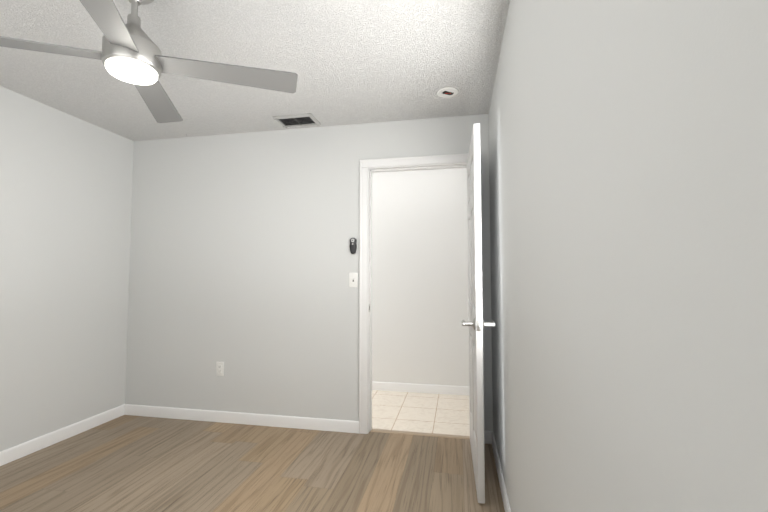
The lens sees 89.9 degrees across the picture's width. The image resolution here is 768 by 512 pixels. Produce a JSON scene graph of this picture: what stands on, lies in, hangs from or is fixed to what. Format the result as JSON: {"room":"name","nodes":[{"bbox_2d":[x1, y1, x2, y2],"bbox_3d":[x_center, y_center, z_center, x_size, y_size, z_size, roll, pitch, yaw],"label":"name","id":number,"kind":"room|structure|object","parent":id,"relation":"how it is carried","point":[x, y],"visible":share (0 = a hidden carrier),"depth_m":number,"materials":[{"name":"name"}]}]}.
{"room":"empty bedroom","nodes":[
{"label":"empty bedroom","id":0,"kind":"room"},
{"bbox_2d":[0,86,133,451],"bbox_3d":[-2.620,0.097,2.006,0.120,2.440,3.197,-1,-3,11],"label":"wall","id":1,"kind":"structure","parent":0,"point":[66,180],"depth_m":2.84,"materials":[{"name":"white paint"}]},
{"bbox_2d":[0,404,124,465],"bbox_3d":[-2.440,1.301,2.526,0.013,0.088,1.745,-1,-3,11],"label":"baseboard","id":2,"kind":"structure","parent":1,"relation":"attached to","point":[11,454],"depth_m":2.80,"materials":[{"name":"white wood"}]},
{"bbox_2d":[0,415,504,511],"bbox_3d":[-1.448,1.349,1.631,4.200,0.100,3.275,-1,-3,11],"label":"floor","id":3,"kind":"structure","parent":0,"point":[128,463],"depth_m":2.38,"materials":[{"name":"brown wood"}]},
{"bbox_2d":[369,429,469,438],"bbox_3d":[0.285,1.365,2.952,0.802,0.006,0.052,-1,-3,11],"label":"threshold","id":4,"kind":"object","parent":3,"relation":"on","point":[421,434],"depth_m":2.95,"materials":[{"name":"beige wood"}]},
{"bbox_2d":[0,0,509,140],"bbox_3d":[-1.337,-1.168,2.335,4.200,0.120,4.440,-1,-3,11],"label":"ceiling","id":5,"kind":"structure","parent":0,"point":[348,62],"depth_m":2.18,"materials":[{"name":"white paint"}]},
{"bbox_2d":[0,0,297,122],"bbox_3d":[-1.042,-0.941,1.600,1.019,0.410,1.019,-2,-3,28],"label":"ceiling fan","id":6,"kind":"object","parent":5,"relation":"hanging from","point":[130,52],"visible":1,"depth_m":1.58,"materials":[{"name":"silver metal"}]},
{"bbox_2d":[273,113,320,127],"bbox_3d":[-0.685,-1.065,3.035,0.318,0.013,0.205,-1,-3,11],"label":"ceiling vent","id":7,"kind":"object","parent":5,"relation":"in","point":[285,121],"visible":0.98,"depth_m":3.03,"materials":[{"name":"grey metal"}]},
{"bbox_2d":[433,85,462,98],"bbox_3d":[0.428,-1.092,2.574,0.200,0.006,0.200,1,-3,-24],"label":"smoke detector","id":8,"kind":"object","parent":5,"relation":"attached to","point":[447,92],"visible":1,"depth_m":2.56,"materials":[{"name":"white plastic"}]},
{"bbox_2d":[125,114,492,430],"bbox_3d":[-0.792,0.160,3.218,3.250,2.440,0.120,-1,-3,11],"label":"wall","id":9,"kind":"structure","parent":0,"point":[244,262],"depth_m":3.21,"materials":[{"name":"white paint"}]},
{"bbox_2d":[216,362,223,375],"bbox_3d":[-1.376,0.946,3.225,0.070,0.115,0.008,-1,-3,11],"label":"electrical outlet","id":10,"kind":"object","parent":9,"relation":"attached to","point":[219,368],"visible":1,"depth_m":3.22,"materials":[{"name":"white plastic"}]},
{"bbox_2d":[124,404,358,432],"bbox_3d":[-1.237,1.335,3.175,2.130,0.088,0.013,-1,-3,11],"label":"baseboard","id":11,"kind":"structure","parent":9,"relation":"attached to","point":[336,425],"depth_m":3.15,"materials":[{"name":"white wood"}]},
{"bbox_2d":[350,238,356,253],"bbox_3d":[-0.245,-0.080,3.047,0.055,0.132,0.032,-1,-3,11],"label":"remote holder","id":12,"kind":"object","parent":9,"relation":"attached to","point":[353,245],"visible":0.98,"depth_m":3.03,"materials":[{"name":"grey plastic"}]},
{"bbox_2d":[349,273,357,286],"bbox_3d":[-0.244,0.190,3.041,0.070,0.115,0.018,-1,-3,11],"label":"switch plate","id":13,"kind":"object","parent":9,"relation":"attached to","point":[353,279],"visible":1,"depth_m":3.04,"materials":[{"name":"white plastic"}]},
{"bbox_2d":[367,162,466,433],"bbox_3d":[0.284,0.326,3.004,0.834,2.086,0.128,-1,-3,11],"label":"lining","id":14,"kind":"object","parent":9,"relation":"attached to","point":[405,168],"visible":0.38,"depth_m":3.04,"materials":[{"name":"white wood"}]},
{"bbox_2d":[461,123,494,502],"bbox_3d":[0.581,0.305,2.477,0.181,2.048,0.812,-1,-3,9],"label":"entry door","id":15,"kind":"structure","parent":14,"relation":"attached to","point":[476,324],"depth_m":2.12,"materials":[{"name":"white wood"}]},
{"bbox_2d":[359,153,484,443],"bbox_3d":[0.271,0.295,2.934,0.942,2.140,0.021,-1,-3,11],"label":"door frame","id":16,"kind":"structure","parent":9,"relation":"attached to","point":[365,164],"depth_m":3.00,"materials":[{"name":"white wood"}]},
{"bbox_2d":[485,430,491,443],"bbox_3d":[0.762,1.315,2.790,0.058,0.088,0.013,-1,-3,11],"label":"baseboard","id":17,"kind":"structure","parent":9,"relation":"attached to","point":[487,437],"depth_m":2.79,"materials":[{"name":"white"}]},
{"bbox_2d":[372,168,468,385],"bbox_3d":[-0.300,0.215,4.266,2.680,2.440,0.120,-1,-3,11],"label":"wall","id":18,"kind":"structure","parent":0,"point":[420,333],"depth_m":4.07,"materials":[{"name":"white paint"}]},
{"bbox_2d":[372,381,468,395],"bbox_3d":[-0.312,1.386,4.139,2.680,0.088,0.013,-1,-3,11],"label":"baseboard","id":19,"kind":"structure","parent":18,"relation":"attached to","point":[424,388],"depth_m":4.00,"materials":[{"name":"white wood"}]},
{"bbox_2d":[372,390,469,435],"bbox_3d":[-0.413,1.456,3.690,2.950,0.100,1.165,-1,-3,11],"label":"floor","id":20,"kind":"structure","parent":0,"point":[424,412],"depth_m":3.42,"materials":[{"name":"beige tile"}]},
{"bbox_2d":[488,0,767,511],"bbox_3d":[0.677,0.093,1.942,0.120,2.440,4.320,-1,-3,11],"label":"wall","id":21,"kind":"structure","parent":0,"point":[628,162],"depth_m":0.54,"materials":[{"name":"white paint"}]},
{"bbox_2d":[491,431,510,511],"bbox_3d":[0.494,1.237,1.284,0.013,0.088,3.077,-1,-3,11],"label":"baseboard","id":22,"kind":"structure","parent":21,"relation":"attached to","point":[506,504],"depth_m":2.19,"materials":[{"name":"white wood"}]}
]}

